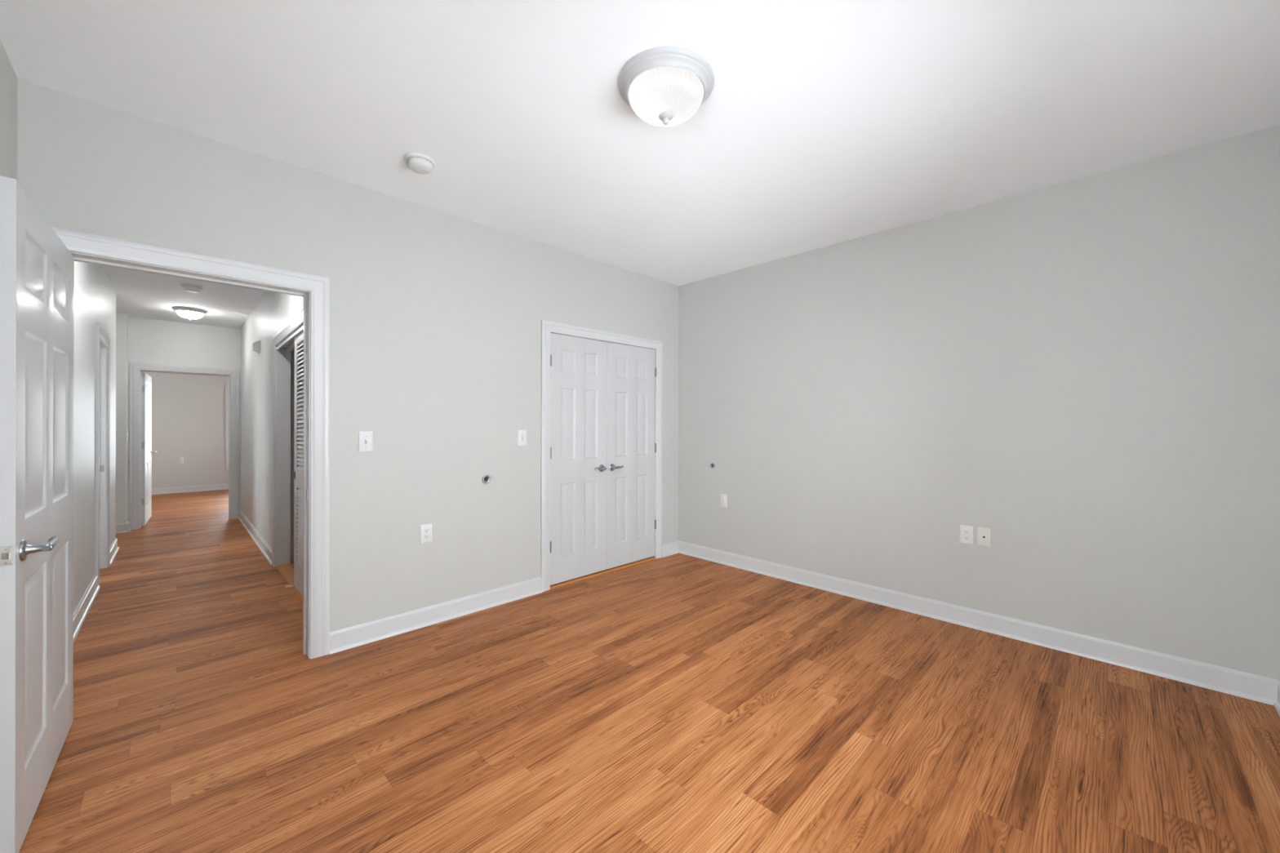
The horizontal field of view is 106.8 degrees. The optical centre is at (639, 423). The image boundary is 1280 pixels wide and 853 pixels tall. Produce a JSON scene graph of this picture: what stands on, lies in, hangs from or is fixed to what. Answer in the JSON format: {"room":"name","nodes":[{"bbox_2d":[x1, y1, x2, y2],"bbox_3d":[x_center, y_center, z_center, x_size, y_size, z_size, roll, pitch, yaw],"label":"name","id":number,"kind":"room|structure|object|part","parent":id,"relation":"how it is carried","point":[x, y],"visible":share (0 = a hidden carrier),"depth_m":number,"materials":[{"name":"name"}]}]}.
{"room":"empty bedroom","nodes":[
{"label":"empty bedroom","id":0,"kind":"room"},
{"bbox_2d":[0,40,115,612],"bbox_3d":[-2.810,-0.030,2.137,0.148,2.848,8.311,0,0,-44],"label":"wall","id":1,"kind":"structure","parent":0,"point":[95,296],"depth_m":3.40,"materials":[{"name":"grey paint"}]},
{"bbox_2d":[73,573,100,642],"bbox_3d":[-3.539,1.272,2.970,0.026,0.144,2.514,0,0,-44],"label":"baseboard","id":2,"kind":"structure","parent":1,"relation":"attached to","point":[82,609],"depth_m":3.31,"materials":[{"name":"white wood"}]},
{"bbox_2d":[95,323,110,586],"bbox_3d":[-4.775,0.269,4.147,0.145,2.164,0.900,0,0,-45],"label":"door frame","id":3,"kind":"structure","parent":1,"relation":"attached to","point":[102,340],"depth_m":4.42,"materials":[{"name":"white wood"}]},
{"bbox_3d":[-5.007,0.419,4.416,0.033,0.060,0.002,0,0,-45],"label":"strike plate","id":4,"kind":"part","parent":3,"relation":"part of","materials":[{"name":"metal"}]},
{"bbox_2d":[109,537,119,565],"bbox_3d":[-5.359,1.295,4.834,0.026,0.127,0.895,0,0,-44],"label":"baseboard","id":5,"kind":"structure","parent":1,"relation":"attached to","point":[114,548],"depth_m":4.86,"materials":[{"name":"white wood"}]},
{"bbox_2d":[115,313,128,524],"bbox_3d":[-7.037,-0.003,5.531,1.451,2.805,0.160,0,0,-45],"label":"wall","id":6,"kind":"structure","parent":0,"point":[122,320],"depth_m":5.95,"materials":[{"name":"grey paint"}]},
{"bbox_2d":[115,522,129,533],"bbox_3d":[-6.961,1.309,5.477,1.467,0.118,0.026,0,0,-45],"label":"baseboard","id":7,"kind":"structure","parent":6,"relation":"attached to","point":[120,527],"depth_m":5.95,"materials":[{"name":"white wood"}]},
{"bbox_2d":[126,520,130,532],"bbox_3d":[-6.499,1.310,6.033,0.028,0.120,0.166,0,0,-45],"label":"baseboard","id":8,"kind":"structure","parent":6,"relation":"attached to","point":[127,531],"depth_m":5.97,"materials":[{"name":"white wood"}]},
{"bbox_2d":[127,316,240,522],"bbox_3d":[-6.086,0.000,6.669,4.401,2.804,0.120,0,0,-45],"label":"wall","id":9,"kind":"structure","parent":0,"point":[153,341],"depth_m":6.46,"materials":[{"name":"grey paint"}]},
{"bbox_2d":[141,372,156,525],"bbox_3d":[-6.842,0.340,6.624,0.103,2.030,0.870,0,0,-42],"label":"door","id":10,"kind":"structure","parent":9,"relation":"in","point":[146,424],"depth_m":6.46,"materials":[{"name":"white wood"}]},
{"bbox_2d":[128,362,239,529],"bbox_3d":[-6.226,0.294,6.531,1.081,2.157,0.159,0,0,-45],"label":"door frame","id":11,"kind":"structure","parent":9,"relation":"attached to","point":[135,370],"depth_m":6.29,"materials":[{"name":"white wood"}]},
{"bbox_2d":[145,372,228,488],"bbox_3d":[-9.258,0.042,9.917,4.401,2.804,0.120,0,0,-45],"label":"wall","id":12,"kind":"structure","parent":0,"point":[188,411],"depth_m":9.78,"materials":[{"name":"beige paint"}]},
{"bbox_2d":[178,457,183,463],"bbox_3d":[-9.379,0.757,9.708,0.076,0.122,0.009,0,0,-45],"label":"wall outlet","id":13,"kind":"object","parent":12,"relation":"attached to","point":[181,459],"visible":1,"depth_m":9.71,"materials":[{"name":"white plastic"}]},
{"bbox_2d":[151,483,228,494],"bbox_3d":[-9.210,1.354,9.865,4.380,0.118,0.026,0,0,-45],"label":"baseboard","id":14,"kind":"structure","parent":12,"relation":"attached to","point":[217,486],"depth_m":9.79,"materials":[{"name":"white wood"}]},
{"bbox_2d":[224,384,228,470],"bbox_3d":[-8.470,0.089,10.641,1.261,1.838,0.130,0,0,-45],"label":"window","id":15,"kind":"structure","parent":12,"relation":"in","point":[226,466],"depth_m":10.19,"materials":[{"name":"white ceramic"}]},
{"bbox_2d":[240,290,303,548],"bbox_3d":[-3.776,-0.025,4.903,0.110,2.862,5.641,0,0,-44],"label":"wall","id":16,"kind":"structure","parent":0,"point":[273,311],"depth_m":5.34,"materials":[{"name":"grey paint"}]},
{"bbox_2d":[238,510,271,564],"bbox_3d":[-4.632,1.298,5.680,0.026,0.153,3.295,0,0,-44],"label":"baseboard","id":17,"kind":"structure","parent":16,"relation":"attached to","point":[264,548],"depth_m":5.34,"materials":[{"name":"white wood"}]},
{"bbox_2d":[253,340,260,353],"bbox_3d":[-4.262,-0.853,5.279,0.064,0.135,0.105,0,0,-45],"label":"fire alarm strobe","id":18,"kind":"object","parent":16,"relation":"attached to","point":[256,345],"visible":1,"depth_m":5.25,"materials":[{"name":"plastic"}]},
{"bbox_2d":[271,308,303,566],"bbox_3d":[-2.725,0.255,3.812,0.130,2.176,2.040,0,0,-44],"label":"door frame","id":19,"kind":"structure","parent":16,"relation":"attached to","point":[283,342],"depth_m":4.47,"materials":[{"name":"white wood"}]},
{"bbox_2d":[293,330,303,596],"bbox_3d":[-2.475,0.294,3.536,0.033,2.044,0.935,0,0,-44],"label":"door","id":20,"kind":"structure","parent":16,"relation":"in","point":[299,339],"depth_m":3.77,"materials":[{"name":"white wood"}]},
{"bbox_3d":[-2.475,0.802,3.537,0.026,0.615,0.733,0,0,-44],"label":"louvre panel","id":21,"kind":"part","parent":20,"relation":"part of","materials":[{"name":"white wood"}]},
{"bbox_3d":[-2.473,-0.142,3.537,0.026,1.006,0.733,0,0,-44],"label":"louvre panel","id":22,"kind":"part","parent":20,"relation":"part of","materials":[{"name":"white wood"}]},
{"bbox_2d":[301,344,303,397],"bbox_3d":[-2.414,0.294,3.530,0.030,2.044,0.930,0,0,-44],"label":"door","id":23,"kind":"structure","parent":16,"relation":"in","point":[303,344],"depth_m":3.81,"materials":[{"name":"white wood"}]},
{"bbox_2d":[290,349,294,561],"bbox_3d":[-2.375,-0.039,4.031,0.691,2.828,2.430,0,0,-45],"label":"closet door","id":24,"kind":"structure","parent":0,"point":[292,353],"depth_m":4.61,"materials":[{"name":"grey paint"}]},
{"bbox_2d":[17,78,678,632],"bbox_3d":[-1.129,-0.050,3.470,4.175,2.803,0.120,0,0,-45],"label":"wall","id":25,"kind":"structure","parent":0,"point":[436,316],"depth_m":2.99,"materials":[{"name":"grey paint"}]},
{"bbox_2d":[0,175,74,852],"bbox_3d":[-2.153,0.289,1.750,0.097,2.030,0.925,0,0,-43],"label":"door","id":26,"kind":"structure","parent":25,"relation":"in","point":[37,268],"depth_m":1.56,"materials":[{"name":"white wood"}]},
{"bbox_3d":[-1.868,0.391,1.399,0.025,0.057,0.004,0,0,-43],"label":"latch plate","id":27,"kind":"part","parent":26,"relation":"part of","materials":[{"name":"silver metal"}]},
{"bbox_3d":[-1.881,0.390,1.483,0.060,0.066,0.066,0,0,-43],"label":"lever handle","id":28,"kind":"part","parent":26,"relation":"part of","materials":[{"name":"silver metal"}]},
{"bbox_3d":[-1.911,0.389,1.541,0.158,0.026,0.026,0,0,44],"label":"lever","id":29,"kind":"part","parent":26,"relation":"part of","materials":[{"name":"silver metal"}]},
{"bbox_2d":[51,226,329,658],"bbox_3d":[-2.223,0.242,2.389,1.100,2.155,0.159,0,0,-45],"label":"door frame","id":30,"kind":"structure","parent":25,"relation":"attached to","point":[86,247],"depth_m":2.67,"materials":[{"name":"white wood"}]},
{"bbox_2d":[358,431,373,452],"bbox_3d":[-1.648,0.109,2.859,0.076,0.122,0.020,0,0,-45],"label":"light switch","id":31,"kind":"object","parent":25,"relation":"attached to","point":[365,437],"visible":1,"depth_m":2.86,"materials":[{"name":"white plastic"}]},
{"bbox_2d":[420,523,431,543],"bbox_3d":[-1.400,0.723,3.114,0.076,0.122,0.009,0,0,-45],"label":"wall outlet","id":32,"kind":"object","parent":25,"relation":"attached to","point":[425,530],"visible":1,"depth_m":3.11,"materials":[{"name":"white plastic"}]},
{"bbox_2d":[423,534,429,538],"bbox_3d":[-1.398,0.743,3.111,0.034,0.028,0.002,0,0,-45],"label":"receptacle","id":33,"kind":"object","parent":32,"relation":"attached to","point":[425,536],"depth_m":3.11,"materials":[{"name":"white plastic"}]},
{"bbox_2d":[328,577,542,654],"bbox_3d":[-1.278,1.263,3.223,1.420,0.118,0.026,0,0,-45],"label":"baseboard","id":34,"kind":"structure","parent":25,"relation":"attached to","point":[352,637],"depth_m":3.10,"materials":[{"name":"white wood"}]},
{"bbox_2d":[481,475,490,484],"bbox_3d":[-1.101,0.401,3.405,0.062,0.062,0.014,0,0,-45],"label":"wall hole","id":35,"kind":"object","parent":25,"relation":"attached to","point":[486,479],"visible":1,"depth_m":3.40,"materials":[{"name":"metal"}]},
{"bbox_2d":[517,430,526,446],"bbox_3d":[-0.890,0.110,3.609,0.076,0.122,0.020,0,0,-45],"label":"light switch","id":36,"kind":"object","parent":25,"relation":"attached to","point":[522,434],"visible":1,"depth_m":3.61,"materials":[{"name":"white plastic"}]},
{"bbox_2d":[550,333,607,585],"bbox_3d":[-0.501,0.286,3.992,0.606,2.018,0.097,0,0,-45],"label":"door","id":37,"kind":"structure","parent":25,"relation":"in","point":[578,366],"depth_m":3.99,"materials":[{"name":"white wood"}]},
{"bbox_3d":[-0.338,0.392,4.105,0.121,0.026,0.026,0,0,-40],"label":"lever","id":38,"kind":"part","parent":37,"relation":"part of","materials":[{"name":"silver metal"}]},
{"bbox_3d":[-0.317,0.394,4.151,0.064,0.064,0.060,0,0,-45],"label":"lever handle","id":39,"kind":"part","parent":37,"relation":"part of","materials":[{"name":"silver metal"}]},
{"bbox_2d":[540,320,662,591],"bbox_3d":[-0.321,0.256,4.258,1.393,2.135,0.140,0,0,-45],"label":"door frame","id":40,"kind":"structure","parent":25,"relation":"attached to","point":[548,327],"depth_m":3.87,"materials":[{"name":"white wood"}]},
{"bbox_2d":[606,342,656,568],"bbox_3d":[-0.061,0.287,4.427,0.628,2.018,0.097,0,0,-45],"label":"door","id":41,"kind":"structure","parent":25,"relation":"in","point":[631,371],"depth_m":4.41,"materials":[{"name":"white wood"}]},
{"bbox_3d":[-0.230,0.394,4.237,0.064,0.064,0.060,0,0,-45],"label":"lever handle","id":42,"kind":"part","parent":41,"relation":"part of","materials":[{"name":"silver metal"}]},
{"bbox_2d":[662,540,678,557],"bbox_3d":[0.309,1.266,4.795,0.261,0.118,0.026,0,0,-45],"label":"baseboard","id":43,"kind":"structure","parent":25,"relation":"attached to","point":[669,548],"depth_m":4.79,"materials":[{"name":"white wood"}]},
{"bbox_2d":[0,0,1279,328],"bbox_3d":[-3.873,-1.403,5.283,5.912,0.168,14.280,0,0,-45],"label":"ceiling","id":44,"kind":"structure","parent":0,"point":[822,123],"depth_m":2.07,"materials":[{"name":"white paint"}]},
{"bbox_2d":[172,306,207,320],"bbox_3d":[-5.461,-1.317,5.766,0.317,0.135,0.317,0,0,-45],"label":"ceiling light","id":45,"kind":"object","parent":44,"relation":"attached to","point":[189,313],"visible":1,"depth_m":5.69,"materials":[{"name":"white glass"}]},
{"bbox_2d":[181,284,203,293],"bbox_3d":[-4.542,-1.363,4.817,0.162,0.062,0.162,0,0,-45],"label":"smoke detector","id":46,"kind":"object","parent":44,"relation":"attached to","point":[188,287],"visible":1,"depth_m":4.78,"materials":[{"name":"white plastic"}]},
{"bbox_2d":[404,152,435,173],"bbox_3d":[-1.188,-1.393,2.565,0.150,0.058,0.150,0,0,25],"label":"smoke detector","id":47,"kind":"object","parent":44,"relation":"attached to","point":[420,163],"visible":1,"depth_m":2.53,"materials":[{"name":"white plastic"}]},
{"bbox_2d":[617,45,714,127],"bbox_3d":[0.108,-1.337,1.985,0.401,0.171,0.401,0,0,-45],"label":"ceiling light","id":48,"kind":"object","parent":44,"relation":"attached to","point":[665,86],"visible":1,"depth_m":1.88,"materials":[{"name":"white glass"}]},
{"bbox_2d":[18,488,1279,852],"bbox_3d":[-3.878,1.391,5.283,5.912,0.148,14.280,0,0,-45],"label":"floor","id":49,"kind":"structure","parent":0,"point":[677,703],"depth_m":2.04,"materials":[{"name":"brown wood"}]},
{"bbox_2d":[275,563,302,603],"bbox_3d":[-2.722,1.327,3.817,0.105,0.031,1.851,0,0,-44],"label":"threshold","id":50,"kind":"object","parent":49,"relation":"on","point":[286,571],"visible":0.43,"depth_m":4.16,"materials":[{"name":"orange wood"}]},
{"bbox_2d":[550,556,655,589],"bbox_3d":[-0.301,1.314,4.236,1.223,0.020,0.062,0,0,-45],"label":"threshold","id":51,"kind":"object","parent":49,"relation":"on","point":[607,571],"visible":0.82,"depth_m":4.16,"materials":[{"name":"orange wood"}]},
{"bbox_2d":[678,124,1279,679],"bbox_3d":[1.754,-0.044,3.610,0.120,2.803,3.980,0,0,-45],"label":"wall","id":52,"kind":"structure","parent":0,"point":[1083,373],"depth_m":2.90,"materials":[{"name":"grey paint"}]},
{"bbox_2d":[720,493,727,507],"bbox_3d":[0.791,0.729,4.490,0.008,0.122,0.076,0,0,-45],"label":"blank plate","id":53,"kind":"object","parent":52,"relation":"attached to","point":[723,496],"visible":1,"depth_m":4.49,"materials":[{"name":"white plastic"}]},
{"bbox_2d":[960,524,973,545],"bbox_3d":[2.146,0.733,3.121,0.009,0.122,0.076,0,0,-45],"label":"wall outlet","id":54,"kind":"object","parent":52,"relation":"attached to","point":[966,532],"visible":1,"depth_m":3.12,"materials":[{"name":"white plastic"}]},
{"bbox_2d":[963,529,969,533],"bbox_3d":[2.144,0.713,3.119,0.002,0.028,0.034,0,0,-45],"label":"receptacle","id":55,"kind":"object","parent":54,"relation":"attached to","point":[965,531],"depth_m":3.12,"materials":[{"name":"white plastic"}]},
{"bbox_2d":[963,535,969,540],"bbox_3d":[2.144,0.752,3.119,0.002,0.028,0.034,0,0,-45],"label":"receptacle","id":56,"kind":"object","parent":54,"relation":"attached to","point":[965,537],"depth_m":3.12,"materials":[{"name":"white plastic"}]},
{"bbox_2d":[678,540,1279,705],"bbox_3d":[1.700,1.269,3.558,0.026,0.118,3.738,0,0,-45],"label":"baseboard","id":57,"kind":"structure","parent":52,"relation":"attached to","point":[1245,685],"depth_m":2.88,"materials":[{"name":"white wood"}]},
{"bbox_2d":[977,527,991,546],"bbox_3d":[2.210,0.731,3.053,0.014,0.116,0.072,0,0,-45],"label":"jack plate","id":58,"kind":"object","parent":52,"relation":"attached to","point":[984,535],"visible":1,"depth_m":3.05,"materials":[{"name":"beige plastic"}]},
{"bbox_3d":[1.586,-0.044,0.727,4.175,2.803,0.120,0,0,-45],"label":"wall","id":59,"kind":"structure","parent":0,"visible":0},
{"bbox_2d":[1273,680,1279,716],"bbox_3d":[1.542,1.268,0.789,4.146,0.118,0.026,0,0,-45],"label":"baseboard","id":60,"kind":"structure","parent":59,"relation":"attached to","point":[1277,704],"depth_m":2.22,"materials":[{"name":"white wood"}]}
]}

